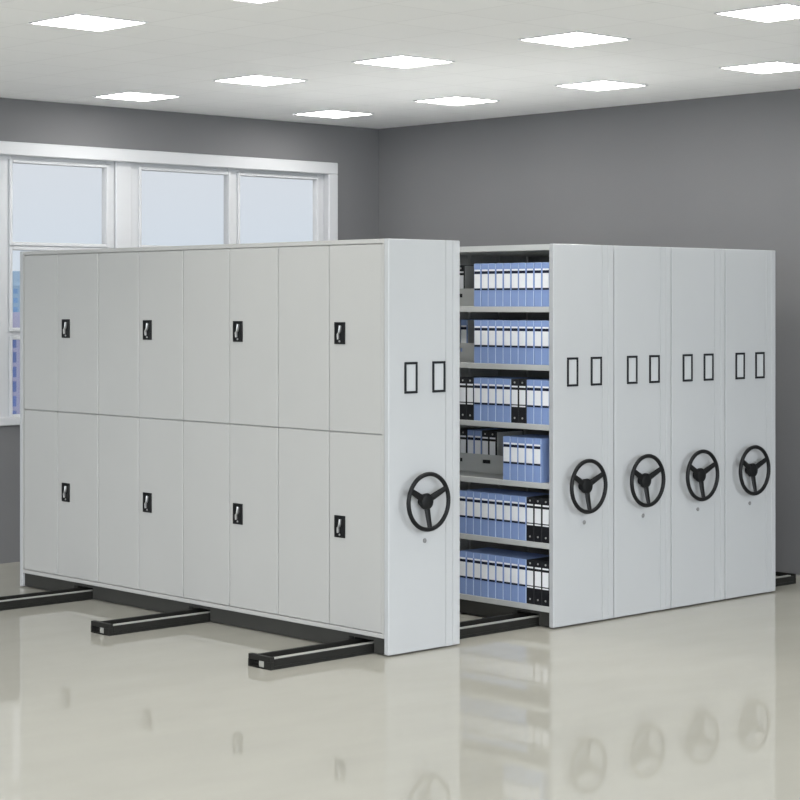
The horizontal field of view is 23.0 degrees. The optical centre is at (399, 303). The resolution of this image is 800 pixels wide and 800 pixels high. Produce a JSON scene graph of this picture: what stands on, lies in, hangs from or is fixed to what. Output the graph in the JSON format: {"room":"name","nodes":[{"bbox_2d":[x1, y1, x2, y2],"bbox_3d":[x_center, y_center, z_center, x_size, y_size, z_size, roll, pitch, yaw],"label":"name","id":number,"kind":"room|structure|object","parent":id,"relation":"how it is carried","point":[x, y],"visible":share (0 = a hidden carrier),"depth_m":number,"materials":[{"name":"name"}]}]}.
{"room":"file archive room","nodes":[
{"label":"file archive room","id":0,"kind":"room"},
{"bbox_2d":[0,98,378,563],"bbox_3d":[-5.277,0.202,12.567,13.876,3.481,0.110,0,0,-43],"label":"wall","id":1,"kind":"structure","parent":0,"point":[355,150],"depth_m":15.84,"materials":[{"name":"grey paint"}]},
{"bbox_2d":[0,155,113,416],"bbox_3d":[-2.994,-0.129,14.734,2.030,1.988,0.073,0,0,-43],"label":"window","id":2,"kind":"structure","parent":1,"relation":"in","point":[8,333],"depth_m":14.76,"materials":[{"name":"white paint"}]},
{"bbox_2d":[114,161,131,247],"bbox_3d":[-2.196,-0.135,15.484,0.156,1.995,0.075,0,0,-43],"label":"trim","id":3,"kind":"structure","parent":1,"relation":"attached to","point":[122,171],"depth_m":15.45,"materials":[{"name":"white paint"}]},
{"bbox_2d":[0,141,337,425],"bbox_3d":[-2.866,-0.150,14.812,6.284,2.125,0.135,0,0,-43],"label":"trim","id":4,"kind":"structure","parent":1,"relation":"attached to","point":[329,170],"depth_m":15.84,"materials":[{"name":"white paint"}]},
{"bbox_2d":[132,162,322,247],"bbox_3d":[-1.404,-0.129,16.231,2.020,1.988,0.073,0,0,-43],"label":"window","id":5,"kind":"structure","parent":1,"relation":"in","point":[231,176],"depth_m":16.21,"materials":[{"name":"white paint"}]},
{"bbox_2d":[0,562,799,799],"bbox_3d":[-0.186,2.002,7.306,14.076,0.120,15.130,0,0,-43],"label":"floor","id":6,"kind":"structure","parent":0,"point":[701,701],"depth_m":9.32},
{"bbox_2d":[0,587,92,610],"bbox_3d":[-0.905,1.908,14.058,4.716,0.068,0.188,0,0,-43],"label":"floor track","id":7,"kind":"object","parent":6,"relation":"on","point":[35,599],"visible":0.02,"depth_m":12.69,"materials":[{"name":"metal"}]},
{"bbox_2d":[91,608,211,635],"bbox_3d":[-0.046,1.908,13.145,4.716,0.068,0.188,0,0,-43],"label":"floor track","id":8,"kind":"object","parent":6,"relation":"on","point":[113,627],"visible":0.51,"depth_m":11.73,"materials":[{"name":"metal"}]},
{"bbox_2d":[20,238,459,655],"bbox_3d":[-1.118,0.789,12.277,0.576,2.294,3.792,0,0,-43],"label":"carriage","id":9,"kind":"object","parent":6,"relation":"on","point":[265,437],"visible":1,"depth_m":11.64,"materials":[{"name":"grey metal"}]},
{"bbox_2d":[248,571,795,670],"bbox_3d":[0.967,1.908,12.069,4.716,0.068,0.188,0,0,-43],"label":"floor track","id":10,"kind":"object","parent":6,"relation":"on","point":[298,656],"visible":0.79,"depth_m":10.87,"materials":[{"name":"metal"}]},
{"bbox_2d":[460,244,612,627],"bbox_3d":[-0.136,0.789,13.201,0.548,2.294,3.792,0,0,-43],"label":"carriage","id":11,"kind":"object","parent":6,"relation":"on","point":[580,309],"visible":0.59,"depth_m":11.87,"materials":[{"name":"grey metal"}]},
{"bbox_2d":[460,265,473,296],"bbox_3d":[0.485,-0.115,12.752,0.258,0.266,0.062,0,0,-43],"label":"binder","id":12,"kind":"object","parent":11,"relation":"on","point":[462,267],"visible":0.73,"depth_m":12.65,"materials":[{"name":"white paper"}]},
{"bbox_2d":[465,266,473,288],"bbox_3d":[0.537,-0.113,12.686,0.234,0.262,0.102,0,0,-43],"label":"bookend","id":13,"kind":"object","parent":11,"relation":"on","point":[469,270],"visible":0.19,"depth_m":12.67,"materials":[{"name":"grey metal"}]},
{"bbox_2d":[468,320,473,342],"bbox_3d":[0.555,0.237,12.668,0.234,0.262,0.102,0,0,-43],"label":"bookend","id":14,"kind":"object","parent":11,"relation":"on","point":[470,322],"visible":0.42,"depth_m":12.64,"materials":[{"name":"grey metal"}]},
{"bbox_2d":[460,376,487,419],"bbox_3d":[0.484,0.592,12.343,0.258,0.266,0.062,0,0,-43],"label":"binder","id":15,"kind":"object","parent":11,"relation":"on","point":[463,380],"visible":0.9,"depth_m":12.25,"materials":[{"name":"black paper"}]},
{"bbox_2d":[460,427,488,460],"bbox_3d":[0.499,0.943,12.737,0.258,0.266,0.062,0,0,-43],"label":"binder","id":16,"kind":"object","parent":11,"relation":"on","point":[463,432],"visible":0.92,"depth_m":12.65,"materials":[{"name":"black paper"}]},
{"bbox_2d":[460,547,491,593],"bbox_3d":[0.484,1.679,12.343,0.257,0.266,0.062,0,0,-43],"label":"binder","id":17,"kind":"object","parent":11,"relation":"on","point":[463,553],"visible":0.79,"depth_m":12.26,"materials":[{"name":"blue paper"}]},
{"bbox_2d":[460,488,493,533],"bbox_3d":[0.483,1.301,12.343,0.257,0.266,0.062,0,0,-43],"label":"binder","id":18,"kind":"object","parent":11,"relation":"on","point":[463,493],"visible":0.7,"depth_m":12.25,"materials":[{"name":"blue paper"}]},
{"bbox_2d":[474,320,480,362],"bbox_3d":[0.572,0.235,12.251,0.257,0.266,0.062,0,0,-43],"label":"binder","id":19,"kind":"object","parent":11,"relation":"on","point":[477,323],"visible":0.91,"depth_m":12.16,"materials":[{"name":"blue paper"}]},
{"bbox_2d":[461,319,493,351],"bbox_3d":[0.503,0.235,12.734,0.257,0.266,0.062,0,0,-43],"label":"binder","id":20,"kind":"object","parent":11,"relation":"on","point":[464,322],"visible":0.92,"depth_m":12.65,"materials":[{"name":"white paper"}]},
{"bbox_2d":[474,264,481,306],"bbox_3d":[0.572,-0.115,12.251,0.257,0.266,0.062,0,0,-43],"label":"binder","id":21,"kind":"object","parent":11,"relation":"on","point":[477,267],"visible":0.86,"depth_m":12.16,"materials":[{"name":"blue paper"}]},
{"bbox_2d":[467,488,497,533],"bbox_3d":[0.527,1.301,12.297,0.257,0.266,0.062,0,0,-43],"label":"binder","id":22,"kind":"object","parent":11,"relation":"on","point":[470,494],"visible":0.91,"depth_m":12.21,"materials":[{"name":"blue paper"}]},
{"bbox_2d":[474,377,490,420],"bbox_3d":[0.571,0.592,12.250,0.257,0.266,0.062,0,0,-43],"label":"binder","id":23,"kind":"object","parent":11,"relation":"on","point":[477,381],"visible":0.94,"depth_m":12.16,"materials":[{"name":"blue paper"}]},
{"bbox_2d":[467,548,498,594],"bbox_3d":[0.528,1.679,12.297,0.257,0.266,0.062,0,0,-43],"label":"binder","id":24,"kind":"object","parent":11,"relation":"on","point":[470,554],"visible":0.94,"depth_m":12.21,"materials":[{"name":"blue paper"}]},
{"bbox_2d":[467,428,498,453],"bbox_3d":[0.545,0.943,12.689,0.257,0.266,0.062,0,0,-43],"label":"binder","id":25,"kind":"object","parent":11,"relation":"on","point":[470,432],"visible":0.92,"depth_m":12.60,"materials":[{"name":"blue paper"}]},
{"bbox_2d":[467,376,501,419],"bbox_3d":[0.528,0.592,12.297,0.258,0.266,0.062,0,0,-43],"label":"binder","id":26,"kind":"object","parent":11,"relation":"on","point":[470,380],"visible":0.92,"depth_m":12.21,"materials":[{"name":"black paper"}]},
{"bbox_2d":[481,320,488,362],"bbox_3d":[0.614,0.235,12.204,0.257,0.266,0.062,0,0,-43],"label":"binder","id":27,"kind":"object","parent":11,"relation":"on","point":[484,323],"visible":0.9,"depth_m":12.11,"materials":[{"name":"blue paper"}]},
{"bbox_2d":[482,263,488,306],"bbox_3d":[0.616,-0.115,12.205,0.257,0.266,0.062,0,0,-43],"label":"binder","id":28,"kind":"object","parent":11,"relation":"on","point":[485,267],"visible":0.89,"depth_m":12.11,"materials":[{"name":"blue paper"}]},
{"bbox_2d":[474,549,505,595],"bbox_3d":[0.572,1.679,12.251,0.257,0.266,0.062,0,0,-43],"label":"binder","id":29,"kind":"object","parent":11,"relation":"on","point":[477,555],"visible":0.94,"depth_m":12.17,"materials":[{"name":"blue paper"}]},
{"bbox_2d":[475,428,504,453],"bbox_3d":[0.590,0.943,12.641,0.257,0.266,0.062,0,0,-43],"label":"binder","id":30,"kind":"object","parent":11,"relation":"on","point":[478,433],"visible":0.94,"depth_m":12.55,"materials":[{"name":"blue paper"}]},
{"bbox_2d":[474,489,506,534],"bbox_3d":[0.572,1.301,12.251,0.257,0.266,0.062,0,0,-43],"label":"binder","id":31,"kind":"object","parent":11,"relation":"on","point":[477,495],"visible":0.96,"depth_m":12.16,"materials":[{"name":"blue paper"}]},
{"bbox_2d":[489,263,495,306],"bbox_3d":[0.658,-0.115,12.157,0.257,0.266,0.062,0,0,-43],"label":"binder","id":32,"kind":"object","parent":11,"relation":"on","point":[492,266],"visible":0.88,"depth_m":12.07,"materials":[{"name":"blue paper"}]},
{"bbox_2d":[489,320,496,363],"bbox_3d":[0.658,0.235,12.158,0.257,0.266,0.062,0,0,-43],"label":"binder","id":33,"kind":"object","parent":11,"relation":"on","point":[492,323],"visible":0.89,"depth_m":12.07,"materials":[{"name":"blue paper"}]},
{"bbox_2d":[481,377,505,420],"bbox_3d":[0.615,0.592,12.204,0.257,0.266,0.062,0,0,-43],"label":"binder","id":34,"kind":"object","parent":11,"relation":"on","point":[484,381],"visible":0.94,"depth_m":12.12,"materials":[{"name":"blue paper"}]},
{"bbox_2d":[481,550,512,596],"bbox_3d":[0.614,1.679,12.204,0.257,0.266,0.062,0,0,-43],"label":"binder","id":35,"kind":"object","parent":11,"relation":"on","point":[484,556],"visible":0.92,"depth_m":12.12,"materials":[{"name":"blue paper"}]},
{"bbox_2d":[482,429,512,463],"bbox_3d":[0.635,0.943,12.593,0.258,0.266,0.062,0,0,-43],"label":"binder","id":36,"kind":"object","parent":11,"relation":"on","point":[485,433],"visible":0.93,"depth_m":12.50,"materials":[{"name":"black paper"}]},
{"bbox_2d":[482,490,515,535],"bbox_3d":[0.616,1.301,12.205,0.257,0.266,0.062,0,0,-43],"label":"binder","id":37,"kind":"object","parent":11,"relation":"on","point":[485,495],"visible":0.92,"depth_m":12.11,"materials":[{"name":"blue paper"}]},
{"bbox_2d":[496,263,503,306],"bbox_3d":[0.702,-0.115,12.111,0.257,0.266,0.062,0,0,-43],"label":"binder","id":38,"kind":"object","parent":11,"relation":"on","point":[499,266],"visible":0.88,"depth_m":12.02,"materials":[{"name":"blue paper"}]},
{"bbox_2d":[496,320,503,363],"bbox_3d":[0.703,0.235,12.112,0.257,0.266,0.062,0,0,-43],"label":"binder","id":39,"kind":"object","parent":11,"relation":"on","point":[499,323],"visible":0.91,"depth_m":12.02,"materials":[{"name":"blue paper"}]},
{"bbox_2d":[489,551,520,598],"bbox_3d":[0.658,1.679,12.158,0.257,0.266,0.062,0,0,-43],"label":"binder","id":40,"kind":"object","parent":11,"relation":"on","point":[492,557],"visible":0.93,"depth_m":12.07,"materials":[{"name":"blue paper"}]},
{"bbox_2d":[489,491,520,536],"bbox_3d":[0.658,1.301,12.157,0.257,0.266,0.062,0,0,-43],"label":"binder","id":41,"kind":"object","parent":11,"relation":"on","point":[492,496],"visible":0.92,"depth_m":12.07,"materials":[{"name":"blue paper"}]},
{"bbox_2d":[489,377,520,421],"bbox_3d":[0.659,0.592,12.158,0.257,0.266,0.062,0,0,-43],"label":"binder","id":42,"kind":"object","parent":11,"relation":"on","point":[492,381],"visible":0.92,"depth_m":12.07,"materials":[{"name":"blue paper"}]},
{"bbox_2d":[489,429,521,463],"bbox_3d":[0.679,0.943,12.546,0.258,0.266,0.062,0,0,-43],"label":"binder","id":43,"kind":"object","parent":11,"relation":"on","point":[492,434],"visible":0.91,"depth_m":12.46,"materials":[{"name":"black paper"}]},
{"bbox_2d":[504,320,510,363],"bbox_3d":[0.747,0.235,12.066,0.257,0.266,0.062,0,0,-43],"label":"binder","id":44,"kind":"object","parent":11,"relation":"on","point":[507,323],"visible":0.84,"depth_m":11.98,"materials":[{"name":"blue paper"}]},
{"bbox_2d":[504,263,511,306],"bbox_3d":[0.746,-0.115,12.065,0.257,0.266,0.062,0,0,-43],"label":"binder","id":45,"kind":"object","parent":11,"relation":"on","point":[507,266],"visible":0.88,"depth_m":11.98,"materials":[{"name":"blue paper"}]},
{"bbox_2d":[497,430,522,455],"bbox_3d":[0.736,0.945,12.476,0.234,0.262,0.102,0,0,-43],"label":"bookend","id":46,"kind":"object","parent":11,"relation":"on","point":[500,435],"visible":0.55,"depth_m":12.46,"materials":[{"name":"grey metal"}]},
{"bbox_2d":[496,491,526,537],"bbox_3d":[0.702,1.301,12.111,0.257,0.266,0.062,0,0,-43],"label":"binder","id":47,"kind":"object","parent":11,"relation":"on","point":[499,497],"visible":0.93,"depth_m":12.02,"materials":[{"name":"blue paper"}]},
{"bbox_2d":[496,377,527,421],"bbox_3d":[0.703,0.592,12.112,0.257,0.266,0.062,0,0,-43],"label":"binder","id":48,"kind":"object","parent":11,"relation":"on","point":[499,381],"visible":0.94,"depth_m":12.03,"materials":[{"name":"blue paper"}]},
{"bbox_2d":[496,552,528,599],"bbox_3d":[0.703,1.679,12.112,0.257,0.266,0.062,0,0,-43],"label":"binder","id":49,"kind":"object","parent":11,"relation":"on","point":[499,558],"visible":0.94,"depth_m":12.03,"materials":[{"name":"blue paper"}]},
{"bbox_2d":[504,378,523,422],"bbox_3d":[0.745,0.592,12.064,0.257,0.266,0.062,0,0,-43],"label":"binder","id":50,"kind":"object","parent":11,"relation":"on","point":[507,382],"visible":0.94,"depth_m":11.98,"materials":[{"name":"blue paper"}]},
{"bbox_2d":[511,320,518,363],"bbox_3d":[0.789,0.235,12.018,0.257,0.266,0.062,0,0,-43],"label":"binder","id":51,"kind":"object","parent":11,"relation":"on","point":[514,323],"visible":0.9,"depth_m":11.93,"materials":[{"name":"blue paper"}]},
{"bbox_2d":[511,263,518,306],"bbox_3d":[0.790,-0.115,12.019,0.257,0.266,0.062,0,0,-43],"label":"binder","id":52,"kind":"object","parent":11,"relation":"on","point":[514,266],"visible":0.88,"depth_m":11.93,"materials":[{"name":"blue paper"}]},
{"bbox_2d":[503,434,535,479],"bbox_3d":[0.743,0.943,12.069,0.257,0.266,0.062,0,0,-43],"label":"binder","id":53,"kind":"object","parent":11,"relation":"on","point":[506,439],"visible":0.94,"depth_m":11.98,"materials":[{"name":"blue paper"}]},
{"bbox_2d":[504,553,536,600],"bbox_3d":[0.747,1.679,12.066,0.257,0.266,0.062,0,0,-43],"label":"binder","id":54,"kind":"object","parent":11,"relation":"on","point":[507,559],"visible":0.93,"depth_m":11.98,"materials":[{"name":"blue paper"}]},
{"bbox_2d":[504,492,537,538],"bbox_3d":[0.746,1.301,12.065,0.257,0.266,0.062,0,0,-43],"label":"binder","id":55,"kind":"object","parent":11,"relation":"on","point":[507,497],"visible":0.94,"depth_m":11.98,"materials":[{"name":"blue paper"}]},
{"bbox_2d":[519,263,526,306],"bbox_3d":[0.833,-0.115,11.972,0.257,0.266,0.062,0,0,-43],"label":"binder","id":56,"kind":"object","parent":11,"relation":"on","point":[522,266],"visible":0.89,"depth_m":11.88,"materials":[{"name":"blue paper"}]},
{"bbox_2d":[519,320,529,363],"bbox_3d":[0.833,0.235,11.972,0.257,0.266,0.062,0,0,-43],"label":"binder","id":57,"kind":"object","parent":11,"relation":"on","point":[522,323],"visible":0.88,"depth_m":11.88,"materials":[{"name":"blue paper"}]},
{"bbox_2d":[511,378,539,422],"bbox_3d":[0.789,0.592,12.018,0.258,0.266,0.062,0,0,-43],"label":"binder","id":58,"kind":"object","parent":11,"relation":"on","point":[514,382],"visible":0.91,"depth_m":11.93,"materials":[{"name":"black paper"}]},
{"bbox_2d":[511,435,541,480],"bbox_3d":[0.787,0.943,12.023,0.257,0.266,0.062,0,0,-43],"label":"binder","id":59,"kind":"object","parent":11,"relation":"on","point":[514,439],"visible":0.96,"depth_m":11.94,"materials":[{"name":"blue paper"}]},
{"bbox_2d":[511,554,544,601],"bbox_3d":[0.789,1.679,12.018,0.257,0.266,0.062,0,0,-43],"label":"binder","id":60,"kind":"object","parent":11,"relation":"on","point":[514,560],"visible":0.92,"depth_m":11.93,"materials":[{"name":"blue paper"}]},
{"bbox_2d":[511,493,545,539],"bbox_3d":[0.790,1.301,12.019,0.257,0.266,0.062,0,0,-43],"label":"binder","id":61,"kind":"object","parent":11,"relation":"on","point":[514,498],"visible":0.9,"depth_m":11.93,"materials":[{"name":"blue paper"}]},
{"bbox_2d":[527,262,534,306],"bbox_3d":[0.877,-0.115,11.926,0.257,0.266,0.062,0,0,-43],"label":"binder","id":62,"kind":"object","parent":11,"relation":"on","point":[530,266],"visible":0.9,"depth_m":11.84,"materials":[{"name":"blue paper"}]},
{"bbox_2d":[518,435,548,481],"bbox_3d":[0.829,0.943,11.975,0.257,0.266,0.062,0,0,-43],"label":"binder","id":63,"kind":"object","parent":11,"relation":"on","point":[521,440],"visible":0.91,"depth_m":11.89,"materials":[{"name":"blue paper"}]},
{"bbox_2d":[519,555,548,602],"bbox_3d":[0.833,1.679,11.972,0.257,0.266,0.062,0,0,-43],"label":"binder","id":64,"kind":"object","parent":11,"relation":"on","point":[522,561],"visible":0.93,"depth_m":11.88,"materials":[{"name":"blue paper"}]},
{"bbox_2d":[519,493,548,540],"bbox_3d":[0.833,1.301,11.972,0.257,0.266,0.062,0,0,-43],"label":"binder","id":65,"kind":"object","parent":11,"relation":"on","point":[522,499],"visible":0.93,"depth_m":11.88,"materials":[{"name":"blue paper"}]},
{"bbox_2d":[519,378,548,423],"bbox_3d":[0.833,0.592,11.972,0.258,0.266,0.062,0,0,-43],"label":"binder","id":66,"kind":"object","parent":11,"relation":"on","point":[522,382],"visible":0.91,"depth_m":11.88,"materials":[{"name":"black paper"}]},
{"bbox_2d":[527,379,543,423],"bbox_3d":[0.878,0.592,11.927,0.257,0.266,0.062,0,0,-43],"label":"binder","id":67,"kind":"object","parent":11,"relation":"on","point":[530,383],"visible":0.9,"depth_m":11.84,"materials":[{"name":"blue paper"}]},
{"bbox_2d":[527,320,545,364],"bbox_3d":[0.877,0.235,11.926,0.257,0.266,0.062,0,0,-43],"label":"binder","id":68,"kind":"object","parent":11,"relation":"on","point":[530,324],"visible":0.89,"depth_m":11.84,"materials":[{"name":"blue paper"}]},
{"bbox_2d":[526,436,548,481],"bbox_3d":[0.873,0.943,11.930,0.257,0.266,0.062,0,0,-43],"label":"binder","id":69,"kind":"object","parent":11,"relation":"on","point":[530,440],"visible":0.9,"depth_m":11.84,"materials":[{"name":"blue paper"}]},
{"bbox_2d":[534,262,541,306],"bbox_3d":[0.921,-0.115,11.880,0.257,0.266,0.062,0,0,-43],"label":"binder","id":70,"kind":"object","parent":11,"relation":"on","point":[537,265],"visible":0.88,"depth_m":11.79,"materials":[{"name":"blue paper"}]},
{"bbox_2d":[527,557,548,603],"bbox_3d":[0.877,1.679,11.926,0.258,0.266,0.062,0,0,-43],"label":"binder","id":71,"kind":"object","parent":11,"relation":"on","point":[530,562],"visible":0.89,"depth_m":11.84,"materials":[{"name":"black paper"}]},
{"bbox_2d":[527,495,548,541],"bbox_3d":[0.876,1.301,11.925,0.258,0.266,0.062,0,0,-43],"label":"binder","id":72,"kind":"object","parent":11,"relation":"on","point":[530,500],"visible":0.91,"depth_m":11.84,"materials":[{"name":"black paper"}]},
{"bbox_2d":[534,437,548,482],"bbox_3d":[0.917,0.943,11.884,0.257,0.266,0.062,0,0,-43],"label":"binder","id":73,"kind":"object","parent":11,"relation":"on","point":[541,445],"visible":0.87,"depth_m":11.80,"materials":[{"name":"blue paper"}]},
{"bbox_2d":[534,559,548,605],"bbox_3d":[0.921,1.679,11.880,0.258,0.266,0.062,0,0,-43],"label":"binder","id":74,"kind":"object","parent":11,"relation":"on","point":[537,563],"visible":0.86,"depth_m":11.80,"materials":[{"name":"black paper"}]},
{"bbox_2d":[534,496,548,542],"bbox_3d":[0.920,1.301,11.879,0.258,0.266,0.062,0,0,-43],"label":"binder","id":75,"kind":"object","parent":11,"relation":"on","point":[538,500],"visible":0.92,"depth_m":11.79,"materials":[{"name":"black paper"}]},
{"bbox_2d":[534,379,548,423],"bbox_3d":[0.920,0.592,11.879,0.257,0.266,0.062,0,0,-43],"label":"binder","id":76,"kind":"object","parent":11,"relation":"on","point":[537,383],"visible":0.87,"depth_m":11.79,"materials":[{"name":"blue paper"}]},
{"bbox_2d":[534,320,548,364],"bbox_3d":[0.921,0.235,11.880,0.257,0.266,0.062,0,0,-43],"label":"binder","id":77,"kind":"object","parent":11,"relation":"on","point":[537,324],"visible":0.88,"depth_m":11.79,"materials":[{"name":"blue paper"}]},
{"bbox_2d":[542,561,548,606],"bbox_3d":[0.963,1.679,11.832,0.258,0.266,0.062,0,0,-43],"label":"binder","id":78,"kind":"object","parent":11,"relation":"on","point":[545,564],"visible":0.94,"depth_m":11.75,"materials":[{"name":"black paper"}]},
{"bbox_2d":[542,262,548,306],"bbox_3d":[0.965,-0.115,11.834,0.257,0.266,0.062,0,0,-43],"label":"binder","id":79,"kind":"object","parent":11,"relation":"on","point":[545,265],"visible":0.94,"depth_m":11.75,"materials":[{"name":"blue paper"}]},
{"bbox_2d":[542,380,548,424],"bbox_3d":[0.964,0.592,11.833,0.257,0.266,0.062,0,0,-43],"label":"binder","id":80,"kind":"object","parent":11,"relation":"on","point":[545,383],"visible":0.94,"depth_m":11.75,"materials":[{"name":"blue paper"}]},
{"bbox_2d":[542,498,548,542],"bbox_3d":[0.965,1.301,11.833,0.258,0.266,0.062,0,0,-43],"label":"binder","id":81,"kind":"object","parent":11,"relation":"on","point":[545,501],"visible":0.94,"depth_m":11.75,"materials":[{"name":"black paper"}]},
{"bbox_2d":[542,321,548,364],"bbox_3d":[0.964,0.235,11.832,0.257,0.266,0.062,0,0,-43],"label":"binder","id":82,"kind":"object","parent":11,"relation":"on","point":[545,324],"visible":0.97,"depth_m":11.75,"materials":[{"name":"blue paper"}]},
{"bbox_2d":[468,245,670,617],"bbox_3d":[0.270,0.789,13.583,0.548,2.294,3.792,0,0,-43],"label":"carriage","id":83,"kind":"object","parent":6,"relation":"on","point":[641,274],"visible":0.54,"depth_m":12.26,"materials":[{"name":"grey metal"}]},
{"bbox_2d":[526,247,724,607],"bbox_3d":[0.675,0.789,13.964,0.548,2.294,3.792,0,0,-43],"label":"carriage","id":84,"kind":"object","parent":6,"relation":"on","point":[697,274],"visible":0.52,"depth_m":12.65,"materials":[{"name":"grey metal"}]},
{"bbox_2d":[725,249,774,598],"bbox_3d":[1.080,0.789,14.346,0.548,2.294,3.792,0,0,-43],"label":"carriage","id":85,"kind":"object","parent":6,"relation":"on","point":[749,274],"visible":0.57,"depth_m":13.01,"materials":[{"name":"grey metal"}]},
{"bbox_2d":[0,0,799,128],"bbox_3d":[-0.005,-1.613,9.811,10.376,0.150,11.730,0,0,-43],"label":"ceiling","id":86,"kind":"structure","parent":0,"point":[677,49],"depth_m":12.16,"materials":[{"name":"paint"}]},
{"bbox_2d":[29,13,147,31],"bbox_3d":[-1.702,-1.534,10.720,0.466,0.008,0.466,0,0,-43],"label":"recessed light","id":87,"kind":"object","parent":86,"relation":"in","point":[73,21],"visible":1,"depth_m":10.70,"materials":[{"name":"white paint"}]},
{"bbox_2d":[93,91,180,101],"bbox_3d":[-1.947,-1.534,14.540,0.466,0.008,0.466,0,0,-43],"label":"recessed light","id":88,"kind":"object","parent":86,"relation":"in","point":[133,96],"visible":1,"depth_m":14.52,"materials":[{"name":"white paint"}]},
{"bbox_2d":[100,93,174,100],"bbox_3d":[-1.947,-1.535,14.540,0.444,0.005,0.444,0,0,-43],"label":"diffuser","id":89,"kind":"object","parent":88,"relation":"attached to","point":[121,96],"depth_m":14.52,"materials":[{"name":"white plastic"}]},
{"bbox_2d":[235,0,277,3],"bbox_3d":[-0.729,-1.534,9.686,0.466,0.008,0.466,0,0,-43],"label":"recessed light","id":90,"kind":"object","parent":86,"relation":"in","point":[250,1],"visible":1,"depth_m":9.94,"materials":[{"name":"white paint"}]},
{"bbox_2d":[241,0,272,2],"bbox_3d":[-0.729,-1.535,9.686,0.444,0.005,0.444,0,0,-43],"label":"diffuser","id":91,"kind":"object","parent":90,"relation":"attached to","point":[251,1],"depth_m":9.95,"materials":[{"name":"white plastic"}]},
{"bbox_2d":[213,74,307,85],"bbox_3d":[-0.960,-1.534,13.492,0.466,0.008,0.466,0,0,-43],"label":"recessed light","id":92,"kind":"object","parent":86,"relation":"in","point":[259,80],"visible":1,"depth_m":13.47,"materials":[{"name":"white paint"}]},
{"bbox_2d":[293,110,373,117],"bbox_3d":[-0.538,-1.534,15.881,0.466,0.008,0.466,0,0,-43],"label":"recessed light","id":93,"kind":"object","parent":86,"relation":"in","point":[325,113],"visible":1,"depth_m":15.88,"materials":[{"name":"white paint"}]},
{"bbox_2d":[352,55,454,68],"bbox_3d":[0.020,-1.534,12.451,0.466,0.008,0.466,0,0,-43],"label":"recessed light","id":94,"kind":"object","parent":86,"relation":"in","point":[398,61],"visible":1,"depth_m":12.42,"materials":[{"name":"white paint"}]},
{"bbox_2d":[413,96,499,105],"bbox_3d":[0.428,-1.534,14.854,0.466,0.008,0.466,0,0,-43],"label":"recessed light","id":95,"kind":"object","parent":86,"relation":"in","point":[453,100],"visible":1,"depth_m":14.82,"materials":[{"name":"white paint"}]},
{"bbox_2d":[518,31,630,46],"bbox_3d":[1.014,-1.534,11.395,0.466,0.008,0.466,0,0,-43],"label":"recessed light","id":96,"kind":"object","parent":86,"relation":"in","point":[576,38],"visible":1,"depth_m":11.38,"materials":[{"name":"white paint"}]},
{"bbox_2d":[554,80,647,90],"bbox_3d":[1.415,-1.534,13.806,0.466,0.008,0.466,0,0,-43],"label":"recessed light","id":97,"kind":"object","parent":86,"relation":"in","point":[600,85],"visible":1,"depth_m":13.78,"materials":[{"name":"white paint"}]},
{"bbox_2d":[714,3,799,22],"bbox_3d":[1.987,-1.534,10.361,0.466,0.008,0.466,0,0,-43],"label":"recessed light","id":98,"kind":"object","parent":86,"relation":"in","point":[784,11],"visible":1,"depth_m":10.36,"materials":[{"name":"white paint"}]},
{"bbox_2d":[719,61,799,73],"bbox_3d":[2.402,-1.534,12.757,0.466,0.008,0.466,0,0,-43],"label":"recessed light","id":99,"kind":"object","parent":86,"relation":"in","point":[774,66],"visible":1,"depth_m":12.73,"materials":[{"name":"white paint"}]},
{"bbox_2d":[379,89,799,574],"bbox_3d":[4.865,0.202,12.061,0.200,3.481,15.130,0,0,-43],"label":"wall","id":100,"kind":"structure","parent":0,"point":[720,172],"depth_m":15.12,"materials":[{"name":"grey paint"}]},
{"label":"outside","id":101,"kind":"structure","parent":0,"visible":0},
{"bbox_2d":[13,271,19,311],"bbox_3d":[-95.994,27.042,476.676,46.400,69.800,20.400,0,0,-43],"label":"office tower","id":102,"kind":"structure","parent":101,"point":[16,274],"depth_m":467.51,"materials":[{"name":"blue glass"}]},
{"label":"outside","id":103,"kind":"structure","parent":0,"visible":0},
{"bbox_2d":[13,312,19,413],"bbox_3d":[-60.938,31.642,302.297,40.400,60.600,16.400,0,0,-43],"label":"office tower","id":104,"kind":"structure","parent":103,"point":[16,315],"depth_m":294.64,"materials":[{"name":"blue glass"}]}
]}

